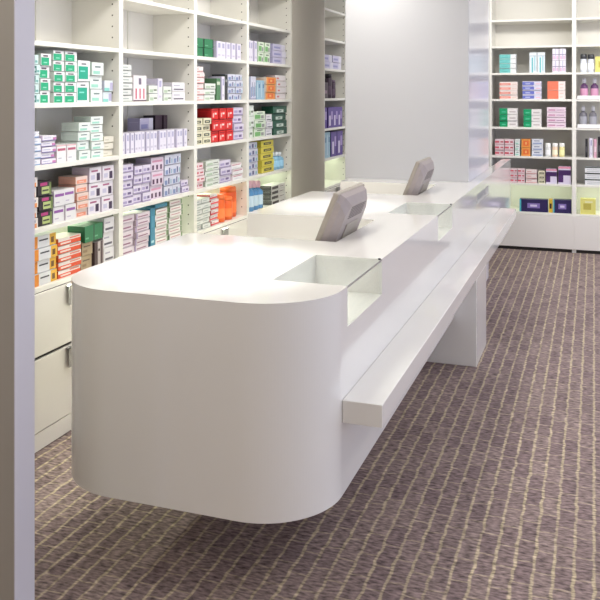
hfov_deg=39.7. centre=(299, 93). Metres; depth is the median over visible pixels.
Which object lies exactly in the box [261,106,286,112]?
carton
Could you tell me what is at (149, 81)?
carton
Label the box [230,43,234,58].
carton
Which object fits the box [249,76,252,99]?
carton
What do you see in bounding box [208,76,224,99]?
carton
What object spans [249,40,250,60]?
carton
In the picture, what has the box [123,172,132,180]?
carton
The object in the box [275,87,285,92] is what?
carton
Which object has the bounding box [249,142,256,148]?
carton
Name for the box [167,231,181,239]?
carton
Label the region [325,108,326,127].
carton
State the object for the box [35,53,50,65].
carton
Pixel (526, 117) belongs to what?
carton
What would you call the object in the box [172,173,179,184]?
carton
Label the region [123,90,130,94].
carton
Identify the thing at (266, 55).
carton
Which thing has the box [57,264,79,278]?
carton
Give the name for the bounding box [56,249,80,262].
carton
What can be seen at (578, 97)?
shelf
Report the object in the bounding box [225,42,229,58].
carton
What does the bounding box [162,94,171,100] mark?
carton
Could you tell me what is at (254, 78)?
carton
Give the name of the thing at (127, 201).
carton
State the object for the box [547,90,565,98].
carton
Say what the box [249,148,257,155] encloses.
carton
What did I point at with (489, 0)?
wall
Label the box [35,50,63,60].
carton
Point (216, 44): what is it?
carton
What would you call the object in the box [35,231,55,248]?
carton
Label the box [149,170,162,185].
carton
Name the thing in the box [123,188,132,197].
carton
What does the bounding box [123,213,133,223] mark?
carton
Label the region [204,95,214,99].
carton
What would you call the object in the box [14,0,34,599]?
trim
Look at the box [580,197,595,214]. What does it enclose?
carton
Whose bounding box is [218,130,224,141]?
carton
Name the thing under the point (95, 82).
carton
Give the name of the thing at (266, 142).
carton
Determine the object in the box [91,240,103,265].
carton
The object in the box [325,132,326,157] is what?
carton
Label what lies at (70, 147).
carton
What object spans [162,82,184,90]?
carton
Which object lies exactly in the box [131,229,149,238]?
carton
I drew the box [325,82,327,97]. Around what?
carton
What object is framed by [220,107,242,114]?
carton
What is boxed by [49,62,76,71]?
carton
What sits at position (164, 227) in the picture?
carton
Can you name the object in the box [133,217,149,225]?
carton
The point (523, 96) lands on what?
carton
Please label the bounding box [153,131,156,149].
carton
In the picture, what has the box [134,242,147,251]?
carton
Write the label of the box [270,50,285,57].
carton
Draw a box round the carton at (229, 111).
[226,108,232,118]
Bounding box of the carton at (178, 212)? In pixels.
[168,209,182,217]
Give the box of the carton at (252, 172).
[249,168,257,175]
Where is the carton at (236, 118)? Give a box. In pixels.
[232,115,241,123]
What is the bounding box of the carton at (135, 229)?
[131,223,148,232]
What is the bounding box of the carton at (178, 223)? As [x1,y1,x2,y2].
[168,220,181,228]
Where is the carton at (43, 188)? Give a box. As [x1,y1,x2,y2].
[36,180,50,196]
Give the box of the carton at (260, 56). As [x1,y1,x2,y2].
[257,52,263,61]
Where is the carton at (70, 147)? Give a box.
[55,143,75,160]
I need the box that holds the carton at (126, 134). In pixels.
[125,133,128,153]
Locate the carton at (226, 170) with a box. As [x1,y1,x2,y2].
[219,167,231,175]
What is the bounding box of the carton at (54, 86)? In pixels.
[50,82,63,91]
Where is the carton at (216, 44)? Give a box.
[213,41,220,57]
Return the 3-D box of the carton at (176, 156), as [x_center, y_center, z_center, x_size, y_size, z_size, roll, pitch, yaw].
[-0.865,0.427,5.504,0.110,0.064,0.108,0,0,19]
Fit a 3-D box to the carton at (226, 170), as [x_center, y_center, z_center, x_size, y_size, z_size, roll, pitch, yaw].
[-0.605,0.579,6.242,0.110,0.052,0.194,0,0,20]
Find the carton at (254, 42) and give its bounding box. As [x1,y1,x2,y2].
[253,41,256,61]
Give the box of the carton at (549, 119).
[547,117,565,121]
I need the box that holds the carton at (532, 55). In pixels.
[529,52,536,72]
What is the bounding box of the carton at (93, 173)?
[72,166,100,182]
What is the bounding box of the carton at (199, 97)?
[197,95,203,99]
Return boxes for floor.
[35,248,599,599]
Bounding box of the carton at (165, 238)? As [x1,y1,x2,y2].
[155,236,167,244]
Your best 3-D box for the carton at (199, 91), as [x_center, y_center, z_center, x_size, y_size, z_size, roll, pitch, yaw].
[-0.753,-0.013,5.825,0.110,0.037,0.144,0,0,20]
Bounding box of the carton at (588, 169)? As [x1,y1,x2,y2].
[585,166,599,172]
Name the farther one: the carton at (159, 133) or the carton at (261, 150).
the carton at (261, 150)
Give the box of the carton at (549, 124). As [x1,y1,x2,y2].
[547,122,565,127]
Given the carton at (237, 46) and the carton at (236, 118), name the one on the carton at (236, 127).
the carton at (236, 118)
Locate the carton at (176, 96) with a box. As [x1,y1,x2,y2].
[162,92,184,100]
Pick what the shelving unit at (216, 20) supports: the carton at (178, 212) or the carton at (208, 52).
the carton at (208, 52)
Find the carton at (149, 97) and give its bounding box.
[146,94,157,100]
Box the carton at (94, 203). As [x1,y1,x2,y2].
[86,197,99,214]
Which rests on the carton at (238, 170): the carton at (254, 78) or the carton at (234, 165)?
the carton at (234, 165)
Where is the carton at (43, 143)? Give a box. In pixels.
[39,141,54,146]
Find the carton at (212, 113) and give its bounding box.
[197,108,217,119]
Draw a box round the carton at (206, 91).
[203,89,214,94]
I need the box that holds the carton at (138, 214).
[123,210,149,219]
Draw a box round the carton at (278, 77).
[264,75,284,80]
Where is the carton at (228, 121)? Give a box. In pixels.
[226,119,231,129]
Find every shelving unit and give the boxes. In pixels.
[35,0,120,452]
[121,0,195,255]
[196,0,247,235]
[248,0,291,212]
[325,0,344,191]
[490,0,573,252]
[574,0,599,253]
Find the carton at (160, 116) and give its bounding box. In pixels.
[159,115,161,128]
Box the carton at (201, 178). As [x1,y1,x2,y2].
[197,175,204,182]
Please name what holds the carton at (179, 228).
on the carton at (177, 234)
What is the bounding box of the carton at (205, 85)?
[197,83,214,88]
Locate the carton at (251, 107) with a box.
[249,105,253,115]
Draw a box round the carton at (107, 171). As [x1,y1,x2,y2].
[88,164,113,180]
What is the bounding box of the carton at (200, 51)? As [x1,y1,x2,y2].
[197,47,203,56]
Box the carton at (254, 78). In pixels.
[253,77,255,99]
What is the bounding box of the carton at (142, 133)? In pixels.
[128,131,144,151]
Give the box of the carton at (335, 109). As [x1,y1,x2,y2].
[333,107,337,126]
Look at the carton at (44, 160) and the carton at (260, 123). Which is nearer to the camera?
the carton at (44, 160)
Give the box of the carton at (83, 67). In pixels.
[77,60,89,80]
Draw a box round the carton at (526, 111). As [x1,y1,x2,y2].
[524,109,541,114]
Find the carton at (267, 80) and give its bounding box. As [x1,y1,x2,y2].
[256,77,275,84]
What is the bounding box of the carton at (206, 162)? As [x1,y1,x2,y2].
[197,159,218,165]
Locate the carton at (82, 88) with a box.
[60,82,88,101]
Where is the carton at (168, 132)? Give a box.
[166,130,170,148]
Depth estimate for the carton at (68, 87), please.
4.36 m
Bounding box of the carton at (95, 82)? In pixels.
[77,76,101,88]
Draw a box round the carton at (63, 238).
[56,232,80,246]
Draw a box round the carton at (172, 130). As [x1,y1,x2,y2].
[157,129,173,147]
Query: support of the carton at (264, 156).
on the carton at (267, 162)
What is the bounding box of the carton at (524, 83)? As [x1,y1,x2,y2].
[522,81,541,85]
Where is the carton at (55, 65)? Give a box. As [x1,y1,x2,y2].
[49,61,63,70]
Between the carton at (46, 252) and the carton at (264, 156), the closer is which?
the carton at (46, 252)
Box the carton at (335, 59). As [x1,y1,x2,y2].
[332,55,340,62]
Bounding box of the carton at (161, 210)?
[155,206,167,214]
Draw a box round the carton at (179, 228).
[168,226,181,234]
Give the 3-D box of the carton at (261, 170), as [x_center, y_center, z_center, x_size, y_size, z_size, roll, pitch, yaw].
[-0.324,0.636,7.034,0.110,0.051,0.282,0,0,19]
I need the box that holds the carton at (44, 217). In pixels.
[35,210,51,226]
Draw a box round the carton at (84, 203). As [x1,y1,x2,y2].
[74,200,88,209]
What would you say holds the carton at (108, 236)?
on the carton at (108, 251)
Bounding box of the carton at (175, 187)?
[172,183,179,194]
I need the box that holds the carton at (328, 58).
[325,54,331,61]
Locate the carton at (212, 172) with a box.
[204,169,218,176]
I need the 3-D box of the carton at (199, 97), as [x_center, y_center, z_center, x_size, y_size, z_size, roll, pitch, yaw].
[-0.757,0.027,5.826,0.110,0.037,0.144,0,0,20]
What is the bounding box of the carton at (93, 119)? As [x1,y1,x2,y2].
[74,116,102,124]
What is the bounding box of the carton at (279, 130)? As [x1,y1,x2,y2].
[272,127,286,134]
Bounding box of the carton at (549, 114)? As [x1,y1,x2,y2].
[547,112,565,116]
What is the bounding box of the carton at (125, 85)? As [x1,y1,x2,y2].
[123,83,131,88]
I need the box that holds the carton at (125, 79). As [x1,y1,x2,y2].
[123,77,131,82]
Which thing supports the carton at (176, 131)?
on the shelving unit at (158, 37)
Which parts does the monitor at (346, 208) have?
plate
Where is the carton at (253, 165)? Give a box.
[249,162,257,169]
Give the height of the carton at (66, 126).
0.047 m
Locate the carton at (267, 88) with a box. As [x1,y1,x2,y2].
[264,85,275,91]
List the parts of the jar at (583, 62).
lid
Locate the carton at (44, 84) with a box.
[39,79,49,90]
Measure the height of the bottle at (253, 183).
0.239 m
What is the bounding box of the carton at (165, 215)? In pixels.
[155,212,167,220]
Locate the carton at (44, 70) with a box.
[39,66,48,77]
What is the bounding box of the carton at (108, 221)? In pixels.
[89,216,113,232]
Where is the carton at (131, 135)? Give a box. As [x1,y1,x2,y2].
[129,133,133,152]
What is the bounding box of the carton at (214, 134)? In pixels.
[211,131,217,142]
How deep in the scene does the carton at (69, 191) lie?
4.38 m
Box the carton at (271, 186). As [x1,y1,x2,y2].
[260,182,284,190]
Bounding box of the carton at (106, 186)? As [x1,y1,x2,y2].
[100,180,112,195]
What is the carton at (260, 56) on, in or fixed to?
on the shelving unit at (269, 21)
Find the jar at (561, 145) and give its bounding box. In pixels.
[559,143,564,156]
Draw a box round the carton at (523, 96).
[522,95,541,98]
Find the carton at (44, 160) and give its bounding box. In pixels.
[40,158,55,164]
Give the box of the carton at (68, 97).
[64,93,75,102]
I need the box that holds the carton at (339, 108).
[338,107,341,126]
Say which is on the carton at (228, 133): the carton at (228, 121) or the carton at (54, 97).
the carton at (228, 121)
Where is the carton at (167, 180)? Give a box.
[162,175,171,185]
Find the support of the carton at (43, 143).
on the carton at (48, 148)
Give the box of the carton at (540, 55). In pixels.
[537,52,544,72]
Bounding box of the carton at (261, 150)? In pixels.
[257,146,273,153]
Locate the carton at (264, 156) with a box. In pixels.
[258,152,272,160]
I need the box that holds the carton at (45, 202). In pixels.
[36,195,52,211]
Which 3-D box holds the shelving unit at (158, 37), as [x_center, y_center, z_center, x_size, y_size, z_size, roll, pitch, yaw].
[-1.012,0.272,5.293,0.370,2.956,0.952,0,0,20]
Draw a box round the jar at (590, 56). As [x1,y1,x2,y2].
[588,54,593,71]
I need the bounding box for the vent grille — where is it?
[348,201,365,218]
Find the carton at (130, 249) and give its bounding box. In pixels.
[123,246,133,255]
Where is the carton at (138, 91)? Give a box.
[123,75,145,101]
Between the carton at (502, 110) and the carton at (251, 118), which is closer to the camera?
the carton at (251, 118)
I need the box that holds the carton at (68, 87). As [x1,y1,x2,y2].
[64,82,75,91]
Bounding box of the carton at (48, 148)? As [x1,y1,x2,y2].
[37,146,55,152]
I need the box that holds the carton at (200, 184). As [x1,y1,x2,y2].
[197,182,202,188]
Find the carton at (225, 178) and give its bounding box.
[219,174,229,182]
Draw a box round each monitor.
[315,183,366,241]
[403,157,433,194]
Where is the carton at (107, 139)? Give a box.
[101,136,113,142]
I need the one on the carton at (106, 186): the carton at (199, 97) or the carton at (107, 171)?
the carton at (107, 171)
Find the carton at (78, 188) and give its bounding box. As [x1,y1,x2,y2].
[58,183,86,192]
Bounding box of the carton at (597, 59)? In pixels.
[595,56,599,71]
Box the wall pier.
[292,0,324,197]
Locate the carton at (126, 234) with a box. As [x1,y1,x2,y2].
[123,230,132,239]
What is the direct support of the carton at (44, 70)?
on the carton at (44, 84)
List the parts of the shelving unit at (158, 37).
panel, panel, shelf, shelf, shelf, shelf, shelf, panel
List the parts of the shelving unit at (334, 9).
drawer, shelf, shelf, shelf, shelf, shelf, shelf, shelf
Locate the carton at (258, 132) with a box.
[253,128,264,136]
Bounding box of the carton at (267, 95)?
[264,92,274,98]
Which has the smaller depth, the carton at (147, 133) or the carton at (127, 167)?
the carton at (127, 167)
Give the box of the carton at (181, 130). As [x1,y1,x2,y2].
[180,129,182,146]
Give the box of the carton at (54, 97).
[50,93,63,102]
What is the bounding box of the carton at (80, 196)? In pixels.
[74,191,88,200]
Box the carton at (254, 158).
[249,155,257,162]
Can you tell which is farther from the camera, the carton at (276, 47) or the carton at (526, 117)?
the carton at (526, 117)
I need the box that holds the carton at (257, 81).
[256,80,259,99]
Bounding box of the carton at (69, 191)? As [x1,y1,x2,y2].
[51,187,73,203]
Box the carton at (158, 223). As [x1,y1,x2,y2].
[155,218,167,226]
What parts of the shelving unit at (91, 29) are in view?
drawer, drawer, shelf, panel, handle, handle, shelf, shelf, shelf, shelf, panel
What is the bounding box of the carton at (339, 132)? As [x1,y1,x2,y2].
[331,130,342,154]
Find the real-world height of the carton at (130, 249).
0.044 m
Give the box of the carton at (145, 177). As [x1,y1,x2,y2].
[141,173,149,182]
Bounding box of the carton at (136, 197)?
[131,193,140,203]
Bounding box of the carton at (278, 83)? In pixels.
[276,81,285,86]
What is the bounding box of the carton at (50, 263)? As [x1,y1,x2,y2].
[35,256,55,273]
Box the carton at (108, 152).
[103,149,111,156]
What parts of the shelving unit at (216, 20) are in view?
panel, panel, shelf, shelf, shelf, shelf, shelf, shelf, handle, drawer, panel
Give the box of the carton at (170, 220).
[168,215,180,223]
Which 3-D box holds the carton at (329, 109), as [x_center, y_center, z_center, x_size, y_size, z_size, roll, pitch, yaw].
[0.270,0.247,8.712,0.110,0.213,0.174,0,0,20]
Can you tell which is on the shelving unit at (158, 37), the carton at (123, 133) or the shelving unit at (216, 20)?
the carton at (123, 133)
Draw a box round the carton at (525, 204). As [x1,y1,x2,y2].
[519,198,547,211]
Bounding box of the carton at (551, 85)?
[547,81,565,89]
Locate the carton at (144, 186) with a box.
[141,182,148,192]
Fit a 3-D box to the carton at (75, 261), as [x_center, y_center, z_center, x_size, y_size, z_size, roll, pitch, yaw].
[-1.262,0.893,4.386,0.110,0.038,0.199,0,0,20]
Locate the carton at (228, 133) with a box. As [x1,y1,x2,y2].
[225,130,232,140]
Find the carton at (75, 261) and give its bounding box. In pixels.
[56,256,80,270]
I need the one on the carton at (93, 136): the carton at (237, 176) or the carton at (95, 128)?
the carton at (95, 128)
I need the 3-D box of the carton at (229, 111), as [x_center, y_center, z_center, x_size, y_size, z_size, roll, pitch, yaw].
[-0.590,0.147,6.306,0.130,0.080,0.119,0,0,19]
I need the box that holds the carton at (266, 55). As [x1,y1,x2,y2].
[264,53,269,62]
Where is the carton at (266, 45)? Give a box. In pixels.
[262,42,269,52]
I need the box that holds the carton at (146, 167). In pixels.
[133,164,150,173]
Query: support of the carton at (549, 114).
on the carton at (549, 119)
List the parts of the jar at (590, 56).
lid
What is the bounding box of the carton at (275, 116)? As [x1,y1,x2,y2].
[265,113,285,120]
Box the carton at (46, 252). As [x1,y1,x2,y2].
[35,244,56,261]
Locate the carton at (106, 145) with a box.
[103,143,112,149]
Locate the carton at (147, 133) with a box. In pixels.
[131,131,149,150]
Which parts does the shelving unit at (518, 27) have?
panel, shelf, shelf, shelf, shelf, shelf, shelf, panel, shelf, shelf, panel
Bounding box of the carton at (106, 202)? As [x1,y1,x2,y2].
[100,195,112,211]
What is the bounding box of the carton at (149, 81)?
[146,78,161,100]
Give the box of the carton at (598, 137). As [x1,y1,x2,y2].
[598,137,599,157]
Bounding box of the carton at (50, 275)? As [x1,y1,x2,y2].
[35,268,56,286]
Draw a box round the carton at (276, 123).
[273,120,286,127]
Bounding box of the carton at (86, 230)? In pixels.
[68,223,93,242]
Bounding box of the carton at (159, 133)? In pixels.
[146,130,162,149]
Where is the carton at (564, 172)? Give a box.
[558,166,570,183]
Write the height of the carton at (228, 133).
0.080 m
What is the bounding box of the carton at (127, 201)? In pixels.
[123,197,132,206]
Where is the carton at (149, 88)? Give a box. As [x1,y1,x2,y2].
[146,85,157,92]
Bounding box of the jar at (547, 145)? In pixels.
[545,143,550,156]
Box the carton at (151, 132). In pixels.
[150,131,152,150]
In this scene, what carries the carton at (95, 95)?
on the shelving unit at (91, 29)
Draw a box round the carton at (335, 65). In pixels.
[333,63,340,69]
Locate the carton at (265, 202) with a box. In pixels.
[263,196,285,204]
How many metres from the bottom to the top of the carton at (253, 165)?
0.051 m
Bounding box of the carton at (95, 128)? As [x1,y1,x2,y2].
[90,124,101,132]
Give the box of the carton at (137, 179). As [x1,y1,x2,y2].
[132,175,141,184]
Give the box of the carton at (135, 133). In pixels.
[123,132,137,152]
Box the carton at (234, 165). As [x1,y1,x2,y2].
[229,162,240,168]
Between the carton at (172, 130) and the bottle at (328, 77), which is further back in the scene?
the bottle at (328, 77)
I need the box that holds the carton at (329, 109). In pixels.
[325,107,332,127]
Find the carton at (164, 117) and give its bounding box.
[162,115,166,128]
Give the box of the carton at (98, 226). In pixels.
[78,221,102,239]
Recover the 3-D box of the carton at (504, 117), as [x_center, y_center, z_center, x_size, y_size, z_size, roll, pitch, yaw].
[2.378,0.267,9.450,0.198,0.068,0.110,0,0,19]
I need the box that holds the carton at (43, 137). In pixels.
[38,135,55,140]
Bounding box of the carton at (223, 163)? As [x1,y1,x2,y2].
[219,159,229,167]
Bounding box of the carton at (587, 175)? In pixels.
[585,173,599,178]
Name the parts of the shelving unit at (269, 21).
panel, panel, shelf, shelf, shelf, shelf, shelf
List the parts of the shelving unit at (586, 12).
panel, panel, shelf, shelf, shelf, shelf, shelf, shelf, shelf, shelf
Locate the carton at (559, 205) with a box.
[553,199,570,213]
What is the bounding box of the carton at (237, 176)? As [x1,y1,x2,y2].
[230,173,241,180]
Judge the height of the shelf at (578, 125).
0.040 m
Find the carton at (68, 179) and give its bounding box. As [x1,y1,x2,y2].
[58,175,86,184]
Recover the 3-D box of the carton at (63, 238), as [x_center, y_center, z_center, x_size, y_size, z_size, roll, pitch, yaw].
[-1.264,0.768,4.387,0.110,0.038,0.199,0,0,20]
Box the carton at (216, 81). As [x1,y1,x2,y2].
[204,78,219,99]
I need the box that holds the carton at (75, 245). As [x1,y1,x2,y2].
[57,241,80,254]
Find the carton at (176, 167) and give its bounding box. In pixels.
[171,163,179,173]
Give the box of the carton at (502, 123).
[500,120,517,126]
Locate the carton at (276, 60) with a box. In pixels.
[270,57,284,63]
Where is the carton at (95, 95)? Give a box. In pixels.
[89,89,101,101]
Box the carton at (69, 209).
[64,203,75,220]
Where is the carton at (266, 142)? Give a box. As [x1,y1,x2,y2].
[250,139,272,146]
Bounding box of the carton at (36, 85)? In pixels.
[35,84,38,92]
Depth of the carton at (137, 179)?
5.02 m
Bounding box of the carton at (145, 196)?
[141,192,150,201]
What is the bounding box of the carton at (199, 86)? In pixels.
[197,84,202,88]
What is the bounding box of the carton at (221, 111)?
[214,108,225,118]
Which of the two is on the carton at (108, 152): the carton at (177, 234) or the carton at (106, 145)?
the carton at (106, 145)
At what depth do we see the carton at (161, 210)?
5.29 m
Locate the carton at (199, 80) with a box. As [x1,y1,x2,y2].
[197,78,203,82]
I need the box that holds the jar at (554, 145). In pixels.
[552,143,557,156]
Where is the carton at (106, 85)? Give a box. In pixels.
[102,80,112,90]
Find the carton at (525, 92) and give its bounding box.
[523,90,541,94]
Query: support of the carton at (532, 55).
on the shelving unit at (518, 27)
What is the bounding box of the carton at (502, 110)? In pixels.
[500,108,517,113]
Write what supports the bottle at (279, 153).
on the shelving unit at (269, 21)
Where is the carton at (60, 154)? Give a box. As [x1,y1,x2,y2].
[51,144,65,162]
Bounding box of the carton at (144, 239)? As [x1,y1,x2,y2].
[131,236,148,245]
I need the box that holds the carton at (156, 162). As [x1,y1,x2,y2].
[136,156,162,171]
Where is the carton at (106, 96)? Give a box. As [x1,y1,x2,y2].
[102,92,111,101]
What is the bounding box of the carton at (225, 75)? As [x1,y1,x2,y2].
[212,74,226,99]
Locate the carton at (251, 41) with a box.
[251,41,252,60]
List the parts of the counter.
edge trim, recess panel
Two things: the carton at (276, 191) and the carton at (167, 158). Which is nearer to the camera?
the carton at (167, 158)
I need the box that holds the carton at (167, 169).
[163,165,172,175]
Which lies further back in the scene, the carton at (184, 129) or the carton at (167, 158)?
the carton at (184, 129)
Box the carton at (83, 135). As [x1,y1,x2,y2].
[61,131,89,140]
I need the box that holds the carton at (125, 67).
[123,64,130,70]
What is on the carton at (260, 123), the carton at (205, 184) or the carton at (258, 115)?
the carton at (258, 115)
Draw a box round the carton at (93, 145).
[86,141,103,149]
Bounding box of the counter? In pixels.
[71,159,515,523]
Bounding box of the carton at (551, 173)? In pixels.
[546,168,556,183]
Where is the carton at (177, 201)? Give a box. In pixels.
[165,198,181,206]
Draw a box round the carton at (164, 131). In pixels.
[156,130,165,148]
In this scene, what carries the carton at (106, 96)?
on the shelving unit at (91, 29)
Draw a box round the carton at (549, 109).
[547,107,565,111]
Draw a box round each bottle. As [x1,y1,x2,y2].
[217,194,224,222]
[220,186,235,216]
[225,196,232,219]
[249,180,253,211]
[251,180,258,209]
[255,180,262,208]
[273,152,276,169]
[274,152,279,168]
[277,152,283,167]
[325,74,331,97]
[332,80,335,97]
[579,106,586,123]
[580,78,587,95]
[589,106,596,123]
[591,78,597,95]
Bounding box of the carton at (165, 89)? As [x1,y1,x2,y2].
[162,86,170,92]
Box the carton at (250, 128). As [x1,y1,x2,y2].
[249,127,252,137]
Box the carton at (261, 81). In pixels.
[260,80,263,98]
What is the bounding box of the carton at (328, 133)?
[327,132,329,157]
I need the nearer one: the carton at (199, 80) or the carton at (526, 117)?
the carton at (199, 80)
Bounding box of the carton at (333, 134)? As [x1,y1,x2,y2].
[325,131,336,156]
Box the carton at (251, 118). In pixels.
[249,116,253,126]
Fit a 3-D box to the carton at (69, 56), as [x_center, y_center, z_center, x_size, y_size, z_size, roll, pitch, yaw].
[-1.258,-0.198,4.393,0.110,0.051,0.102,0,0,20]
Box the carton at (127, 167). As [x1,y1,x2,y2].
[123,163,132,172]
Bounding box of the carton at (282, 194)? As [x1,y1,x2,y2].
[263,192,284,200]
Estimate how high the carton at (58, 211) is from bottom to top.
0.080 m
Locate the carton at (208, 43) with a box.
[202,39,212,48]
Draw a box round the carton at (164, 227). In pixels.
[155,224,167,232]
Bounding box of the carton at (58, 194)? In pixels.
[50,189,64,206]
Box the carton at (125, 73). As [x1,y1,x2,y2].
[123,71,130,76]
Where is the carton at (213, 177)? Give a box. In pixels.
[203,174,218,181]
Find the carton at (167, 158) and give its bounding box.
[150,154,172,164]
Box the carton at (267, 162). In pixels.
[257,158,273,166]
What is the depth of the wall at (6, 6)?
2.55 m
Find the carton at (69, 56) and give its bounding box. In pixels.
[64,51,76,61]
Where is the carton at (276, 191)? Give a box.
[262,187,284,195]
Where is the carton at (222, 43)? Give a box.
[221,42,224,58]
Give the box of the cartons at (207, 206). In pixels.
[35,49,596,230]
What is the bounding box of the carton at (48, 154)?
[37,152,53,158]
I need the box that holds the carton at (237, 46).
[235,44,240,59]
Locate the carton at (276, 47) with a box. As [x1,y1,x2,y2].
[270,43,284,51]
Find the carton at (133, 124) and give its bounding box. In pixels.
[127,118,152,131]
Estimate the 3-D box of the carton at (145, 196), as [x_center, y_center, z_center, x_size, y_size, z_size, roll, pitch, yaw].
[-0.996,0.634,5.135,0.110,0.054,0.094,0,0,20]
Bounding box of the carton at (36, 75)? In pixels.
[35,74,38,83]
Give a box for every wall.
[0,0,13,599]
[345,0,488,280]
[489,0,489,167]
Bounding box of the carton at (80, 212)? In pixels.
[76,208,86,217]
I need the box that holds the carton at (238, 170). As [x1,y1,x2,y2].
[230,168,242,174]
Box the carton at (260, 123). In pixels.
[253,119,265,128]
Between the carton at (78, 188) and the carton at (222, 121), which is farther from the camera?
the carton at (222, 121)
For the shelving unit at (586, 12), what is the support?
on the floor
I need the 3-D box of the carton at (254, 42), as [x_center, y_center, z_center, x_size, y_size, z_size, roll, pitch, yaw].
[-0.413,-0.348,6.785,0.110,0.169,0.065,0,0,20]
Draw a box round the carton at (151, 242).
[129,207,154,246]
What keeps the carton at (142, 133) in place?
on the shelving unit at (158, 37)
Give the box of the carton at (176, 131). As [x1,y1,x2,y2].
[174,129,179,147]
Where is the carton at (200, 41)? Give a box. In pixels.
[197,38,203,47]
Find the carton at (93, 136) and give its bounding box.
[85,133,102,140]
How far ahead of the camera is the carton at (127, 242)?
4.92 m
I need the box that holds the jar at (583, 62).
[580,54,586,71]
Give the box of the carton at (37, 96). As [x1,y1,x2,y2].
[35,94,39,102]
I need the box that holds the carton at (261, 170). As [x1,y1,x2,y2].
[258,165,273,173]
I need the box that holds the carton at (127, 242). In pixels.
[123,238,132,247]
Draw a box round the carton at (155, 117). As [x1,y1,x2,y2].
[143,115,158,129]
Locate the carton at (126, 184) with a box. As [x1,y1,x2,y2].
[123,180,131,188]
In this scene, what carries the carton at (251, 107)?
on the carton at (251, 118)
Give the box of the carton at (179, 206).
[168,204,182,211]
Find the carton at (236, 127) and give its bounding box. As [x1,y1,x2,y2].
[230,123,243,131]
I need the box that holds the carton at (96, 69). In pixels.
[90,62,102,75]
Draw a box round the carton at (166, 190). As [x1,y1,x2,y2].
[162,185,171,196]
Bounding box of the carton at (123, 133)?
[123,133,124,153]
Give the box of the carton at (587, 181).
[585,179,599,184]
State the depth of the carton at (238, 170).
6.41 m
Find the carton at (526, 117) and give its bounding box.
[524,115,541,120]
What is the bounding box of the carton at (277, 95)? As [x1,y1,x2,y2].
[275,93,284,98]
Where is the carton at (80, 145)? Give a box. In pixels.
[60,141,88,149]
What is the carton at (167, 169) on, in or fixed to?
on the carton at (167, 180)
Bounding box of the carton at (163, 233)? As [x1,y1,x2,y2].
[155,230,167,238]
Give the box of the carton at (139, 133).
[138,132,140,151]
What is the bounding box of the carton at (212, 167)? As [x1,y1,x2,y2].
[202,164,218,170]
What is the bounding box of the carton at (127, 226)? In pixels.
[123,222,132,231]
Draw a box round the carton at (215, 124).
[207,120,219,130]
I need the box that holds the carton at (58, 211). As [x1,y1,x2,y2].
[51,205,63,222]
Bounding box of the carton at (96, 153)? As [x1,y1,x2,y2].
[90,149,102,157]
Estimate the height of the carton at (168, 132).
0.119 m
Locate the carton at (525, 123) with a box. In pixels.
[523,121,541,126]
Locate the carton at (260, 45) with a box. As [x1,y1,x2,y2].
[257,42,263,51]
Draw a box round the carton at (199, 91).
[197,89,203,94]
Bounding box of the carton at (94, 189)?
[85,182,100,198]
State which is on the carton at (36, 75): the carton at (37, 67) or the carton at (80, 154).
the carton at (37, 67)
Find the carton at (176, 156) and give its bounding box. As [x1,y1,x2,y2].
[163,153,180,163]
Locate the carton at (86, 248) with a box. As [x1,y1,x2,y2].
[79,241,91,255]
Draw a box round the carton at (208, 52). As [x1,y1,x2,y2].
[204,48,213,56]
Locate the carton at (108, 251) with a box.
[104,245,113,261]
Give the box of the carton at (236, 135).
[233,131,242,139]
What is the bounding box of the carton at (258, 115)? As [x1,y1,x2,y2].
[254,111,264,119]
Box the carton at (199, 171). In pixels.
[197,169,203,175]
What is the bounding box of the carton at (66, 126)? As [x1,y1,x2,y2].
[62,122,90,131]
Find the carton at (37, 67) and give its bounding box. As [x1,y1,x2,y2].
[35,64,39,73]
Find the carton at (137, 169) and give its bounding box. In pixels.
[131,165,142,175]
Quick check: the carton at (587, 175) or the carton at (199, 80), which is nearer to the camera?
the carton at (199, 80)
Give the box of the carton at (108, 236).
[96,231,112,247]
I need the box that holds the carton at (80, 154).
[76,150,89,159]
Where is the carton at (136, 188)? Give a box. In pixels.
[132,184,140,194]
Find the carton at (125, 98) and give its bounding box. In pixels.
[123,96,131,101]
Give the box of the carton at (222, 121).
[216,119,225,129]
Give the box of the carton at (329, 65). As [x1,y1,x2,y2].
[325,62,332,68]
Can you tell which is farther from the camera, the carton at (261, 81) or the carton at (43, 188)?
the carton at (261, 81)
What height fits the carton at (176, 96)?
0.059 m
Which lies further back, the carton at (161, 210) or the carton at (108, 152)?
the carton at (161, 210)
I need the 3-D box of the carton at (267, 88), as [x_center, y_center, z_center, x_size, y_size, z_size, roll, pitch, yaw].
[-0.299,-0.048,7.111,0.110,0.060,0.218,0,0,19]
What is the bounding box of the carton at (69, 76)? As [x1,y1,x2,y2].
[65,72,76,81]
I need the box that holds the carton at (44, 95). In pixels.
[35,91,49,102]
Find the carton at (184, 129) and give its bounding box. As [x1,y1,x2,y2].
[170,128,186,145]
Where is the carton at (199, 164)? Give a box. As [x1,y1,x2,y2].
[197,162,202,168]
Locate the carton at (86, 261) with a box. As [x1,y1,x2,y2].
[80,254,91,270]
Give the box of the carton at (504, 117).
[499,114,517,120]
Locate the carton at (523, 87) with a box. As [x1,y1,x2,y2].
[522,86,541,89]
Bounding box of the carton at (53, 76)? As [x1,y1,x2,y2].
[39,72,64,81]
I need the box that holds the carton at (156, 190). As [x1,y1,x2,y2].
[147,184,161,199]
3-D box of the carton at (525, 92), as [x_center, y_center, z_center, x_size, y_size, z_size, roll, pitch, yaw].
[2.624,-0.017,9.374,0.206,0.047,0.110,0,0,20]
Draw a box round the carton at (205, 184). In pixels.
[203,179,218,186]

